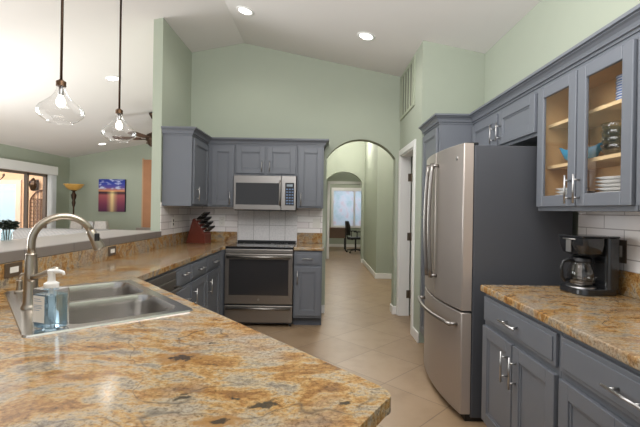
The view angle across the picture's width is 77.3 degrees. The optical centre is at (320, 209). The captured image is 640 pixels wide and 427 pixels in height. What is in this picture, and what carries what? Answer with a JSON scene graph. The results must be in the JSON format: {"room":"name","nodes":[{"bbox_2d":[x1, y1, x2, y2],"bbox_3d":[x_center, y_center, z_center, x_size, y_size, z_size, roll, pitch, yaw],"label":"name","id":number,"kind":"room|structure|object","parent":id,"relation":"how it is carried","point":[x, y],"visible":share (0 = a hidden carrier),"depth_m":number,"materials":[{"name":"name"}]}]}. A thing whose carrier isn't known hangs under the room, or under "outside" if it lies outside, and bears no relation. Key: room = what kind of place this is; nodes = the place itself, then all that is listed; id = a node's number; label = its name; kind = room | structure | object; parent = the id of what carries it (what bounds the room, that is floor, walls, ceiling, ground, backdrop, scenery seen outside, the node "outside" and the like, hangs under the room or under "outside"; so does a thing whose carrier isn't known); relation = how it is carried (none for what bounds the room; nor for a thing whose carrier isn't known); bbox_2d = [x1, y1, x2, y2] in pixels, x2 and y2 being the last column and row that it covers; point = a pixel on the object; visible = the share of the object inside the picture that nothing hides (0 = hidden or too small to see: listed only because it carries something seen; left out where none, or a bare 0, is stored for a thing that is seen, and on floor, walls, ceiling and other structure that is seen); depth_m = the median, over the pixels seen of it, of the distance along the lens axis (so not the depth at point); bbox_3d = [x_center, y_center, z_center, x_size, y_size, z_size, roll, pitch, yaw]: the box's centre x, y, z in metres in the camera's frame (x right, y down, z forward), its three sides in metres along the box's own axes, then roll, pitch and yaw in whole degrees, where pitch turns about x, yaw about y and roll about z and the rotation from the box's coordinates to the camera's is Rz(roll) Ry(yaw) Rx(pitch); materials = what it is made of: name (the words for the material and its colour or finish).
{"room":"kitchen","nodes":[
{"label":"kitchen","id":0,"kind":"room"},
{"bbox_2d":[0,172,42,227],"bbox_3d":[-9.315,-0.401,11.275,6.160,3.200,0.150,1,0,0],"label":"wall","id":1,"kind":"structure","parent":0,"point":[8,176],"depth_m":11.20,"materials":[{"name":"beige paint"}]},
{"bbox_2d":[0,180,21,239],"bbox_3d":[-9.092,0.077,11.175,1.420,1.850,0.050,1,0,0],"label":"window","id":2,"kind":"structure","parent":1,"relation":"in","point":[10,190],"depth_m":11.17,"materials":[{"name":"clear glass"}]},
{"bbox_2d":[29,178,38,190],"bbox_3d":[-7.960,-0.710,11.078,0.220,0.380,0.240,1,0,0],"label":"wall sconce","id":3,"kind":"object","parent":1,"relation":"attached to","point":[33,183],"visible":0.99,"depth_m":11.02,"materials":[{"name":"brown metal"}]},
{"bbox_2d":[29,190,42,227],"bbox_3d":[-7.724,0.202,11.160,0.828,1.544,0.032,1,0,0],"label":"trellis","id":4,"kind":"object","parent":1,"relation":"attached to","point":[34,202],"visible":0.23,"depth_m":11.15,"materials":[{"name":"brown wood"}]},
{"bbox_2d":[0,144,69,228],"bbox_3d":[-6.156,-0.004,3.525,0.150,2.504,12.250,1,0,0],"label":"wall","id":5,"kind":"structure","parent":0,"point":[6,151],"depth_m":9.20,"materials":[{"name":"green paint"}]},
{"bbox_2d":[0,169,47,227],"bbox_3d":[-6.169,0.228,7.675,0.070,2.040,2.550,1,0,0],"label":"sliding patio door","id":6,"kind":"structure","parent":5,"relation":"in","point":[26,174],"depth_m":8.35,"materials":[{"name":"clear glass"}]},
{"bbox_2d":[0,158,57,174],"bbox_3d":[-6.017,-0.880,7.340,0.100,0.190,3.480,1,0,0],"label":"valance","id":7,"kind":"object","parent":5,"relation":"attached to","point":[9,164],"visible":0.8,"depth_m":8.13,"materials":[{"name":"white paint"}]},
{"bbox_2d":[47,175,56,227],"bbox_3d":[-6.039,0.220,8.964,0.080,2.000,0.184,1,0,0],"label":"vertical blind","id":8,"kind":"object","parent":5,"relation":"attached to","point":[52,179],"visible":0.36,"depth_m":8.91,"materials":[{"name":"plastic"}]},
{"bbox_2d":[69,144,151,229],"bbox_3d":[-3.944,-0.395,9.710,4.260,3.356,0.120,1,0,0],"label":"wall","id":9,"kind":"structure","parent":0,"point":[124,163],"depth_m":9.65,"materials":[{"name":"green paint"}]},
{"bbox_2d":[98,179,125,211],"bbox_3d":[-5.024,-0.349,9.628,0.643,0.780,0.038,1,0,0],"label":"canvas painting","id":10,"kind":"object","parent":9,"relation":"attached to","point":[112,192],"visible":1,"depth_m":9.61},
{"bbox_2d":[136,158,151,229],"bbox_3d":[-3.820,-0.365,9.585,1.150,1.740,0.130,1,0,0],"label":"niche","id":11,"kind":"object","parent":9,"relation":"attached to","point":[146,164],"visible":0.34,"depth_m":9.63,"materials":[{"name":"paint"}]},
{"bbox_2d":[151,18,191,230],"bbox_3d":[-1.764,-0.371,6.965,0.100,3.376,5.370,1,0,0],"label":"wall","id":12,"kind":"structure","parent":0,"point":[172,59],"depth_m":4.35,"materials":[{"name":"green paint"}]},
{"bbox_2d":[0,231,236,285],"bbox_3d":[-1.410,0.362,2.785,0.632,0.169,4.870,1,0,0],"label":"backsplash","id":13,"kind":"structure","parent":12,"relation":"attached to","point":[71,260],"depth_m":3.16,"materials":[{"name":"stone"}]},
{"bbox_2d":[160,202,189,234],"bbox_3d":[-1.719,0.168,4.757,0.008,0.500,0.946,1,0,0],"label":"backsplash","id":14,"kind":"structure","parent":12,"relation":"attached to","point":[181,214],"depth_m":4.68,"materials":[{"name":"white tile"}]},
{"bbox_2d":[162,135,208,206],"bbox_3d":[-1.518,-0.426,4.760,0.373,0.765,0.920,1,0,0],"label":"upper cabinet","id":15,"kind":"object","parent":12,"relation":"attached to","point":[185,173],"visible":0.97,"depth_m":4.30,"materials":[{"name":"grey wood"}]},
{"bbox_2d":[161,126,328,149],"bbox_3d":[-0.826,-0.836,4.797,2.042,0.080,0.636,1,0,-23],"label":"crown molding","id":16,"kind":"structure","parent":15,"relation":"on","point":[196,132],"depth_m":4.86,"materials":[{"name":"grey wood"}]},
{"bbox_2d":[0,0,540,157],"bbox_3d":[-2.195,-1.758,3.585,8.015,1.188,12.370,1,0,0],"label":"ceiling","id":17,"kind":"structure","parent":0,"point":[327,30],"depth_m":4.52,"materials":[{"name":"paint"}]},
{"bbox_2d":[35,0,84,124],"bbox_3d":[-1.800,-1.316,2.780,0.292,1.422,0.292,1,0,0],"label":"pendant lamp","id":18,"kind":"object","parent":17,"relation":"hanging from","point":[60,101],"visible":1,"depth_m":2.77,"materials":[{"name":"clear glass"}]},
{"bbox_2d":[56,86,65,106],"bbox_3d":[-1.808,-0.787,2.780,0.060,0.147,0.060,1,0,0],"label":"bulb","id":19,"kind":"object","parent":18,"relation":"attached to","point":[60,101],"depth_m":2.77,"materials":[{"name":"white glass"}]},
{"bbox_2d":[105,76,118,80],"bbox_3d":[-2.901,-1.832,5.580,0.195,0.044,0.199,1,0,6],"label":"recessed light","id":20,"kind":"object","parent":17,"relation":"in","point":[109,78],"visible":0.92,"depth_m":5.56,"materials":[{"name":"white paint"}]},
{"bbox_2d":[101,0,135,141],"bbox_3d":[-1.839,-1.337,3.660,0.292,1.422,0.292,1,0,0],"label":"pendant lamp","id":21,"kind":"object","parent":17,"relation":"hanging from","point":[118,111],"visible":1,"depth_m":3.65,"materials":[{"name":"clear glass"}]},
{"bbox_2d":[115,114,122,129],"bbox_3d":[-1.847,-0.808,3.660,0.060,0.147,0.060,1,0,0],"label":"bulb","id":22,"kind":"object","parent":21,"relation":"attached to","point":[118,125],"depth_m":3.65,"materials":[{"name":"white glass"}]},
{"bbox_2d":[112,113,151,146],"bbox_3d":[-3.122,-1.476,7.350,1.324,0.624,1.317,1,0,0],"label":"ceiling fan","id":23,"kind":"object","parent":17,"relation":"hanging from","point":[148,137],"visible":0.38,"depth_m":7.26,"materials":[{"name":"brown wood"}]},
{"bbox_2d":[236,6,253,15],"bbox_3d":[-0.817,-2.139,4.300,0.195,0.044,0.199,1,0,6],"label":"recessed light","id":24,"kind":"object","parent":17,"relation":"in","point":[243,10],"visible":1,"depth_m":4.29,"materials":[{"name":"white glass"}]},
{"bbox_2d":[357,32,374,40],"bbox_3d":[0.484,-1.858,4.280,0.195,0.044,0.199,1,0,-6],"label":"recessed light","id":25,"kind":"object","parent":17,"relation":"in","point":[366,36],"visible":1,"depth_m":4.27,"materials":[{"name":"white paint"}]},
{"bbox_2d":[190,43,412,313],"bbox_3d":[0.039,-0.410,5.301,3.505,3.512,0.158,1,0,0],"label":"wall","id":26,"kind":"structure","parent":0,"point":[243,90],"depth_m":5.23,"materials":[{"name":"green paint"}]},
{"bbox_2d":[207,144,234,206],"bbox_3d":[-1.224,-0.422,5.032,0.332,0.765,0.375,1,0,0],"label":"upper cabinet","id":27,"kind":"object","parent":26,"relation":"attached to","point":[221,157],"visible":0.9,"depth_m":4.89,"materials":[{"name":"grey wood"}]},
{"bbox_2d":[219,217,224,225],"bbox_3d":[-1.292,0.150,5.217,0.075,0.120,0.009,1,0,0],"label":"wall outlet","id":28,"kind":"object","parent":26,"relation":"attached to","point":[221,219],"visible":1,"depth_m":5.21,"materials":[{"name":"white plastic"}]},
{"bbox_2d":[235,145,297,176],"bbox_3d":[-0.671,-0.608,5.032,0.762,0.375,0.375,1,0,0],"label":"upper cabinet","id":29,"kind":"object","parent":26,"relation":"attached to","point":[254,160],"visible":0.98,"depth_m":4.89,"materials":[{"name":"grey wood"}]},
{"bbox_2d":[233,175,297,210],"bbox_3d":[-0.677,-0.202,4.987,0.752,0.422,0.460,1,0,0],"label":"microwave","id":30,"kind":"object","parent":29,"relation":"attached to","point":[250,193],"visible":0.99,"depth_m":4.80,"materials":[{"name":"silver metal"}]},
{"bbox_2d":[237,210,296,242],"bbox_3d":[-0.701,0.194,5.226,0.775,0.520,0.009,1,0,0],"label":"backsplash","id":31,"kind":"structure","parent":26,"relation":"attached to","point":[252,225],"depth_m":5.22,"materials":[{"name":"tile"}]},
{"bbox_2d":[297,233,321,242],"bbox_3d":[-0.148,0.363,5.211,0.328,0.130,0.020,1,0,0],"label":"backsplash","id":32,"kind":"structure","parent":26,"relation":"attached to","point":[301,237],"depth_m":5.20,"materials":[{"name":"stone"}]},
{"bbox_2d":[297,146,323,207],"bbox_3d":[-0.130,-0.405,5.032,0.324,0.765,0.375,1,0,0],"label":"upper cabinet","id":33,"kind":"object","parent":26,"relation":"attached to","point":[310,161],"visible":1,"depth_m":4.89,"materials":[{"name":"grey wood"}]},
{"bbox_2d":[313,219,319,227],"bbox_3d":[-0.058,0.172,5.214,0.100,0.120,0.016,1,0,0],"label":"light switch","id":34,"kind":"object","parent":26,"relation":"attached to","point":[316,222],"visible":1,"depth_m":5.21,"materials":[{"name":"white plastic"}]},
{"bbox_2d":[325,172,360,258],"bbox_3d":[1.155,-0.287,11.110,2.900,3.300,0.120,1,0,0],"label":"wall","id":35,"kind":"structure","parent":0,"point":[342,176],"depth_m":11.05,"materials":[{"name":"green paint"}]},
{"bbox_2d":[326,181,360,258],"bbox_3d":[0.741,0.284,11.040,1.150,2.145,0.020,1,0,0],"label":"door frame","id":36,"kind":"structure","parent":35,"relation":"attached to","point":[329,182],"depth_m":11.03,"materials":[{"name":"white paint"}]},
{"bbox_2d":[329,184,360,243],"bbox_3d":[1.155,-0.287,14.760,2.900,3.300,0.120,1,0,0],"label":"wall","id":37,"kind":"structure","parent":0,"point":[354,234],"depth_m":14.70,"materials":[{"name":"green paint"}]},
{"bbox_2d":[329,244,360,246],"bbox_3d":[1.030,1.309,14.692,2.700,0.105,0.016,1,0,0],"label":"baseboard","id":38,"kind":"structure","parent":37,"relation":"attached to","point":[330,245],"depth_m":14.68,"materials":[{"name":"white paint"}]},
{"bbox_2d":[331,188,360,227],"bbox_3d":[1.091,-0.080,14.725,1.430,1.465,0.150,1,0,0],"label":"window","id":39,"kind":"structure","parent":37,"relation":"in","point":[345,202],"depth_m":14.72,"materials":[{"name":"clear glass"}]},
{"bbox_2d":[327,141,364,262],"bbox_3d":[1.155,-0.287,10.370,2.900,3.300,0.140,1,0,0],"label":"wall","id":40,"kind":"structure","parent":0,"point":[349,157],"depth_m":10.30,"materials":[{"name":"green paint"}]},
{"bbox_2d":[240,247,486,426],"bbox_3d":[-4.771,1.330,6.300,15.500,0.120,17.800,1,0,0],"label":"floor","id":41,"kind":"structure","parent":0,"point":[358,333],"depth_m":4.10,"materials":[{"name":"tile"}]},
{"bbox_2d":[10,228,123,239],"bbox_3d":[-3.923,0.788,6.600,1.780,0.990,0.900,1,0,0],"label":"sofa","id":42,"kind":"object","parent":41,"relation":"on","point":[19,233],"visible":0.07,"depth_m":6.18,"materials":[{"name":"grey fabric"}]},
{"bbox_2d":[64,184,84,213],"bbox_3d":[-5.666,0.332,9.150,0.430,1.848,0.430,1,0,0],"label":"floor lamp","id":43,"kind":"object","parent":41,"relation":"on","point":[73,187],"visible":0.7,"depth_m":9.10,"materials":[{"name":"brown metal"}]},
{"bbox_2d":[70,221,108,228],"bbox_3d":[-4.867,0.749,8.130,0.790,1.040,0.660,1,0,0],"label":"armchair","id":44,"kind":"object","parent":41,"relation":"on","point":[98,224],"visible":0.07,"depth_m":8.33,"materials":[{"name":"beige fabric"}]},
{"bbox_2d":[70,221,82,228],"bbox_3d":[-5.120,0.595,8.390,0.260,0.740,0.140,1,0,0],"label":"cushion","id":45,"kind":"object","parent":44,"relation":"on","point":[73,225],"depth_m":8.33,"materials":[{"name":"beige fabric"}]},
{"bbox_2d":[94,221,108,228],"bbox_3d":[-4.610,0.603,8.390,0.280,0.740,0.140,1,0,0],"label":"cushion","id":46,"kind":"object","parent":44,"relation":"on","point":[98,224],"depth_m":8.33,"materials":[{"name":"beige fabric"}]},
{"bbox_2d":[144,269,181,294],"bbox_3d":[-1.381,0.888,2.791,0.657,0.870,0.595,1,0,0],"label":"dishwasher","id":47,"kind":"object","parent":41,"relation":"on","point":[166,281],"visible":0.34,"depth_m":2.89,"materials":[{"name":"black metal"}]},
{"bbox_2d":[173,263,191,300],"bbox_3d":[-1.411,0.886,3.280,0.644,0.874,0.376,1,0,0],"label":"base cabinet","id":48,"kind":"object","parent":41,"relation":"on","point":[183,272],"visible":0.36,"depth_m":3.29,"materials":[{"name":"grey wood"}]},
{"bbox_2d":[189,257,206,307],"bbox_3d":[-1.411,0.886,3.714,0.644,0.874,0.488,1,0,0],"label":"base cabinet","id":49,"kind":"object","parent":41,"relation":"on","point":[198,278],"visible":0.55,"depth_m":3.71,"materials":[{"name":"grey wood"}]},
{"bbox_2d":[205,251,219,313],"bbox_3d":[-1.411,0.886,4.215,0.644,0.874,0.510,1,0,0],"label":"base cabinet","id":50,"kind":"object","parent":41,"relation":"on","point":[213,260],"visible":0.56,"depth_m":4.22,"materials":[{"name":"grey wood"}]},
{"bbox_2d":[218,249,224,315],"bbox_3d":[-1.419,0.886,4.845,0.629,0.874,0.745,1,0,0],"label":"base cabinet","id":51,"kind":"object","parent":41,"relation":"on","point":[222,252],"visible":0.09,"depth_m":4.55,"materials":[{"name":"grey wood"}]},
{"bbox_2d":[224,240,296,325],"bbox_3d":[-0.711,0.864,4.840,0.774,0.940,0.710,1,0,0],"label":"stove","id":52,"kind":"object","parent":41,"relation":"on","point":[259,274],"visible":0.98,"depth_m":4.54,"materials":[{"name":"silver metal"}]},
{"bbox_2d":[226,242,296,248],"bbox_3d":[-0.704,0.433,4.888,0.774,0.026,0.615,1,0,0],"label":"cooktop","id":53,"kind":"object","parent":52,"relation":"in","point":[238,245],"depth_m":4.70,"materials":[{"name":"black glass"}]},
{"bbox_2d":[293,251,321,324],"bbox_3d":[-0.155,0.906,4.885,0.325,0.874,0.687,1,0,0],"label":"base cabinet","id":54,"kind":"object","parent":41,"relation":"on","point":[307,287],"visible":0.98,"depth_m":4.59,"materials":[{"name":"grey wood"}]},
{"bbox_2d":[294,233,323,250],"bbox_3d":[-0.139,0.382,4.896,0.346,0.169,0.648,1,0,0],"label":"countertop","id":55,"kind":"structure","parent":54,"relation":"on","point":[305,241],"depth_m":5.20,"materials":[{"name":"stone"}]},
{"bbox_2d":[329,227,345,250],"bbox_3d":[0.425,0.971,13.510,0.840,0.762,0.620,1,0,0],"label":"office desk","id":56,"kind":"object","parent":41,"relation":"on","point":[334,232],"visible":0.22,"depth_m":13.23,"materials":[{"name":"brown wood"}]},
{"bbox_2d":[345,221,360,252],"bbox_3d":[1.099,0.857,12.747,0.657,1.010,0.621,1,0,-15],"label":"office chair","id":57,"kind":"object","parent":41,"relation":"on","point":[348,230],"visible":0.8,"depth_m":12.60,"materials":[{"name":"black plastic"}]},
{"bbox_2d":[420,124,473,335],"bbox_3d":[1.315,0.301,3.828,0.669,2.130,0.536,1,0,0],"label":"pantry cabinet","id":58,"kind":"object","parent":41,"relation":"on","point":[441,137],"visible":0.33,"depth_m":3.64,"materials":[{"name":"grey wood"}]},
{"bbox_2d":[418,3,639,134],"bbox_3d":[1.178,-0.805,2.518,0.360,0.080,3.156,1,0,0],"label":"crown molding","id":59,"kind":"structure","parent":58,"relation":"on","point":[626,25],"depth_m":2.26,"materials":[{"name":"grey wood"}]},
{"bbox_2d":[418,142,572,421],"bbox_3d":[1.190,0.466,3.010,0.827,1.795,0.910,1,0,0],"label":"refrigerator","id":60,"kind":"object","parent":41,"relation":"on","point":[483,224],"visible":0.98,"depth_m":2.56,"materials":[{"name":"silver metal"}]},
{"bbox_2d":[481,294,561,426],"bbox_3d":[1.275,0.928,1.999,0.729,0.874,0.752,1,0,0],"label":"base cabinet","id":61,"kind":"object","parent":41,"relation":"on","point":[521,353],"visible":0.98,"depth_m":1.94,"materials":[{"name":"grey wood"}]},
{"bbox_2d":[480,269,639,370],"bbox_3d":[1.297,0.405,1.475,0.686,0.169,1.850,1,0,0],"label":"countertop","id":62,"kind":"structure","parent":61,"relation":"on","point":[610,325],"depth_m":1.78,"materials":[{"name":"stone"}]},
{"bbox_2d":[558,234,619,295],"bbox_3d":[1.439,0.296,2.195,0.279,0.314,0.200,1,0,-7],"label":"coffee maker","id":63,"kind":"object","parent":62,"relation":"on","point":[598,255],"visible":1,"depth_m":2.13,"materials":[{"name":"black plastic"}]},
{"bbox_2d":[558,332,639,426],"bbox_3d":[1.275,0.928,1.231,0.729,0.874,0.780,1,0,0],"label":"base cabinet","id":64,"kind":"object","parent":41,"relation":"on","point":[596,389],"visible":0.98,"depth_m":1.40,"materials":[{"name":"grey wood"}]},
{"bbox_3d":[-0.810,0.895,1.445,1.788,0.874,2.050,1,0,0],"label":"cabinet","id":65,"kind":"object","parent":41,"relation":"on","visible":0},
{"bbox_2d":[0,231,390,426],"bbox_3d":[-0.780,0.372,2.785,1.891,0.169,4.870,1,0,0],"label":"countertop","id":66,"kind":"structure","parent":65,"relation":"on","point":[199,367],"depth_m":1.06,"materials":[{"name":"stone"}]},
{"bbox_2d":[4,261,21,278],"bbox_3d":[-1.701,0.330,2.215,0.008,0.078,0.125,1,0,0],"label":"wall outlet","id":67,"kind":"object","parent":66,"relation":"attached to","point":[14,269],"visible":0.88,"depth_m":2.20,"materials":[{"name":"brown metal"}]},
{"bbox_2d":[20,213,104,309],"bbox_3d":[-1.087,0.210,1.709,0.308,0.393,0.135,1,0,-41],"label":"kitchen faucet","id":68,"kind":"object","parent":66,"relation":"on","point":[31,275],"visible":0.91,"depth_m":1.65,"materials":[{"name":"silver metal"}]},
{"bbox_2d":[4,280,192,337],"bbox_3d":[-1.044,0.508,1.819,0.581,0.200,0.895,1,0,-41],"label":"sink","id":69,"kind":"object","parent":66,"relation":"in","point":[97,304],"visible":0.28,"depth_m":1.84,"materials":[{"name":"silver metal"}]},
{"bbox_2d":[14,273,23,292],"bbox_3d":[-1.443,0.353,1.950,0.091,0.097,0.044,1,0,-10],"label":"soap dispenser","id":70,"kind":"object","parent":69,"relation":"on","point":[19,283],"visible":0.79,"depth_m":1.94,"materials":[{"name":"silver metal"}]},
{"bbox_2d":[32,269,69,330],"bbox_3d":[-0.937,0.307,1.391,0.100,0.204,0.074,1,0,20],"label":"hand soap bottle","id":71,"kind":"object","parent":69,"relation":"on","point":[50,312],"visible":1,"depth_m":1.36,"materials":[{"name":"clear plastic"}]},
{"bbox_2d":[108,246,115,255],"bbox_3d":[-1.701,0.333,3.260,0.008,0.074,0.120,1,0,0],"label":"wall outlet","id":72,"kind":"object","parent":66,"relation":"attached to","point":[111,250],"visible":1,"depth_m":3.25,"materials":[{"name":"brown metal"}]},
{"bbox_2d":[186,218,210,243],"bbox_3d":[-1.511,0.255,4.943,0.257,0.304,0.150,1,0,14],"label":"knife block","id":73,"kind":"object","parent":66,"relation":"on","point":[196,234],"visible":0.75,"depth_m":4.87,"materials":[{"name":"brown wood"}]},
{"bbox_2d":[363,142,392,273],"bbox_3d":[1.760,-0.277,9.125,1.290,3.300,2.350,1,0,0],"label":"wall","id":74,"kind":"structure","parent":0,"point":[378,187],"depth_m":7.95,"materials":[{"name":"green paint"}]},
{"bbox_2d":[363,259,374,277],"bbox_3d":[1.082,1.310,9.125,0.016,0.105,2.350,1,0,0],"label":"baseboard","id":75,"kind":"structure","parent":74,"relation":"attached to","point":[368,267],"depth_m":8.86,"materials":[{"name":"white paint"}]},
{"bbox_2d":[375,273,391,278],"bbox_3d":[1.627,1.318,7.942,1.106,0.105,0.016,1,0,0],"label":"baseboard","id":76,"kind":"structure","parent":74,"relation":"attached to","point":[377,275],"depth_m":7.93,"materials":[{"name":"white paint"}]},
{"bbox_2d":[412,326,418,342],"bbox_3d":[0.992,1.308,4.205,0.016,0.105,0.241,1,0,0],"label":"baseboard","id":77,"kind":"structure","parent":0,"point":[415,334],"depth_m":4.16,"materials":[{"name":"white paint"}]},
{"bbox_2d":[398,40,435,342],"bbox_3d":[1.088,-0.188,4.665,0.130,3.100,1.130,1,0,0],"label":"wall","id":78,"kind":"structure","parent":0,"point":[424,108],"depth_m":4.17,"materials":[{"name":"green paint"}]},
{"bbox_2d":[396,139,415,334],"bbox_3d":[1.080,0.332,4.782,0.130,2.060,0.765,1,0,0],"label":"door frame","id":79,"kind":"structure","parent":78,"relation":"attached to","point":[405,185],"depth_m":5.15,"materials":[{"name":"white paint"}]},
{"bbox_2d":[400,55,415,120],"bbox_3d":[1.036,-1.439,4.820,0.014,0.560,0.800,1,0,0],"label":"air vent grille","id":80,"kind":"object","parent":78,"relation":"in","point":[407,80],"visible":1,"depth_m":4.77,"materials":[{"name":"metal"}]},
{"bbox_2d":[406,158,412,314],"bbox_3d":[1.369,0.342,5.144,0.521,2.030,0.038,1,0,0],"label":"closet door","id":81,"kind":"structure","parent":78,"relation":"in","point":[410,176],"depth_m":5.14,"materials":[{"name":"white paint"}]},
{"bbox_2d":[435,43,484,113],"bbox_3d":[1.405,-0.170,4.160,0.505,3.074,0.120,1,0,0],"label":"wall","id":82,"kind":"structure","parent":0,"point":[459,73],"depth_m":4.10,"materials":[{"name":"green paint"}]},
{"bbox_2d":[484,0,639,278],"bbox_3d":[1.718,-0.114,1.315,0.138,2.972,7.830,1,0,0],"label":"wall","id":83,"kind":"structure","parent":0,"point":[551,28],"depth_m":2.79,"materials":[{"name":"green paint"}]},
{"bbox_2d":[472,87,539,145],"bbox_3d":[1.479,-0.612,3.018,0.369,0.300,1.076,1,0,0],"label":"upper cabinet","id":84,"kind":"object","parent":83,"relation":"attached to","point":[515,124],"visible":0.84,"depth_m":2.81,"materials":[{"name":"grey wood"}]},
{"bbox_2d":[536,31,639,211],"bbox_3d":[1.476,-0.377,2.087,0.369,0.769,0.781,1,0,0],"label":"upper cabinet","id":85,"kind":"object","parent":83,"relation":"attached to","point":[573,106],"visible":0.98,"depth_m":2.12,"materials":[{"name":"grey wood"}]},
{"bbox_2d":[559,142,603,160],"bbox_3d":[1.506,-0.320,2.305,0.182,0.100,0.280,1,0,0],"label":"serving bowl","id":86,"kind":"object","parent":85,"relation":"on","point":[593,151],"visible":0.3,"depth_m":2.20,"materials":[{"name":"teal ceramic"}]},
{"bbox_2d":[547,152,620,169],"bbox_3d":[1.518,-0.256,2.087,0.258,0.018,0.738,1,0,0],"label":"shelf","id":87,"kind":"object","parent":85,"relation":"attached to","point":[612,161],"depth_m":2.18,"materials":[{"name":"brown wood"}]},
{"bbox_2d":[548,98,621,128],"bbox_3d":[1.522,-0.506,2.087,0.258,0.018,0.738,1,0,0],"label":"shelf","id":88,"kind":"object","parent":85,"relation":"attached to","point":[611,113],"depth_m":2.17,"materials":[{"name":"brown wood"}]},
{"bbox_3d":[1.490,-0.299,2.014,0.140,0.059,0.140,1,0,0],"label":"glass bowl","id":89,"kind":"object","parent":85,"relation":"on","visible":0},
{"bbox_2d":[600,135,620,149],"bbox_3d":[1.490,-0.335,2.014,0.140,0.059,0.140,1,0,0],"label":"glass bowl","id":90,"kind":"object","parent":89,"relation":"on","point":[601,140],"visible":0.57,"depth_m":2.03,"materials":[{"name":"clear glass"}]},
{"bbox_2d":[600,129,620,142],"bbox_3d":[1.491,-0.371,2.014,0.140,0.059,0.140,1,0,0],"label":"glass bowl","id":91,"kind":"object","parent":90,"relation":"on","point":[602,134],"visible":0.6,"depth_m":2.03,"materials":[{"name":"clear glass"}]},
{"bbox_2d":[600,122,620,135],"bbox_3d":[1.492,-0.407,2.014,0.140,0.059,0.140,1,0,0],"label":"glass bowl","id":92,"kind":"object","parent":91,"relation":"on","point":[602,127],"visible":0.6,"depth_m":2.03,"materials":[{"name":"clear glass"}]},
{"bbox_3d":[1.524,-0.539,1.976,0.116,0.043,0.116,1,0,0],"label":"striped bowl","id":93,"kind":"object","parent":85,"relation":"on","visible":0},
{"bbox_2d":[615,90,621,96],"bbox_3d":[1.524,-0.565,1.975,0.116,0.043,0.116,1,0,0],"label":"striped bowl","id":94,"kind":"object","parent":93,"relation":"on","point":[618,93],"visible":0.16,"depth_m":1.97,"materials":[{"name":"blue ceramic"}]},
{"bbox_2d":[615,85,621,91],"bbox_3d":[1.524,-0.591,1.975,0.116,0.043,0.116,1,0,0],"label":"striped bowl","id":95,"kind":"object","parent":94,"relation":"on","point":[619,87],"visible":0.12,"depth_m":1.97,"materials":[{"name":"blue ceramic"}]},
{"bbox_2d":[615,79,621,86],"bbox_3d":[1.525,-0.617,1.975,0.116,0.043,0.116,1,0,0],"label":"striped bowl","id":96,"kind":"object","parent":95,"relation":"on","point":[619,82],"visible":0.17,"depth_m":1.98,"materials":[{"name":"blue ceramic"}]},
{"bbox_2d":[619,240,626,263],"bbox_3d":[1.639,0.226,2.190,0.008,0.125,0.085,1,0,0],"label":"light switch","id":97,"kind":"object","parent":83,"relation":"attached to","point":[623,243],"visible":0.52,"depth_m":2.17,"materials":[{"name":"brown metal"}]},
{"bbox_2d":[617,269,639,298],"bbox_3d":[1.630,0.391,1.475,0.020,0.130,1.850,1,0,0],"label":"backsplash","id":98,"kind":"structure","parent":83,"relation":"attached to","point":[629,282],"depth_m":2.10,"materials":[{"name":"stone"}]},
{"bbox_2d":[636,35,639,209],"bbox_3d":[1.476,-0.379,1.312,0.369,0.765,0.760,1,0,0],"label":"upper cabinet","id":99,"kind":"object","parent":83,"relation":"attached to","point":[638,128],"visible":1,"depth_m":1.67,"materials":[{"name":"grey wood"}]},
{"bbox_3d":[-1.803,0.802,2.290,0.140,1.030,3.980,1,0,0],"label":"wall","id":100,"kind":"structure","parent":0,"visible":0},
{"bbox_2d":[0,230,161,263],"bbox_3d":[-1.999,0.252,2.350,0.590,0.062,4.100,1,0,0],"label":"bar ledge","id":101,"kind":"object","parent":100,"relation":"on","point":[14,250],"visible":0.81,"depth_m":2.87,"materials":[{"name":"grey stone"}]},
{"bbox_2d":[0,219,20,240],"bbox_3d":[-2.218,0.142,2.820,0.184,0.151,0.181,1,0,0],"label":"bud vase","id":102,"kind":"object","parent":101,"relation":"on","point":[6,225],"visible":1,"depth_m":2.81,"materials":[{"name":"clear glass"}]},
{"bbox_3d":[1.501,-0.025,1.990,0.230,0.015,0.230,1,0,0],"label":"dinner plate","id":103,"kind":"object","parent":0,"visible":0},
{"bbox_3d":[1.501,-0.044,1.990,0.230,0.015,0.230,1,0,0],"label":"dinner plate","id":104,"kind":"object","parent":103,"relation":"on","visible":0},
{"bbox_3d":[1.501,-0.062,1.990,0.230,0.015,0.230,1,0,0],"label":"dinner plate","id":105,"kind":"object","parent":104,"relation":"on","visible":0},
{"bbox_3d":[1.501,-0.081,1.990,0.230,0.015,0.230,1,0,0],"label":"dinner plate","id":106,"kind":"object","parent":105,"relation":"on","visible":0},
{"bbox_2d":[595,187,619,191],"bbox_3d":[1.502,-0.099,1.990,0.230,0.015,0.230,1,0,0],"label":"dinner plate","id":107,"kind":"object","parent":106,"relation":"on","point":[613,188],"visible":0.33,"depth_m":1.96,"materials":[{"name":"white ceramic"}]},
{"bbox_2d":[595,183,619,187],"bbox_3d":[1.502,-0.118,1.990,0.230,0.015,0.230,1,0,0],"label":"dinner plate","id":108,"kind":"object","parent":107,"relation":"on","point":[617,184],"visible":0.39,"depth_m":1.96,"materials":[{"name":"white ceramic"}]},
{"bbox_2d":[595,180,619,183],"bbox_3d":[1.502,-0.136,1.990,0.230,0.015,0.230,1,0,0],"label":"dinner plate","id":109,"kind":"object","parent":108,"relation":"on","point":[602,181],"visible":0.36,"depth_m":1.97,"materials":[{"name":"white ceramic"}]},
{"bbox_2d":[595,176,620,179],"bbox_3d":[1.503,-0.155,1.990,0.230,0.015,0.230,1,0,0],"label":"dinner plate","id":110,"kind":"object","parent":109,"relation":"on","point":[605,177],"visible":0.39,"depth_m":1.96,"materials":[{"name":"white ceramic"}]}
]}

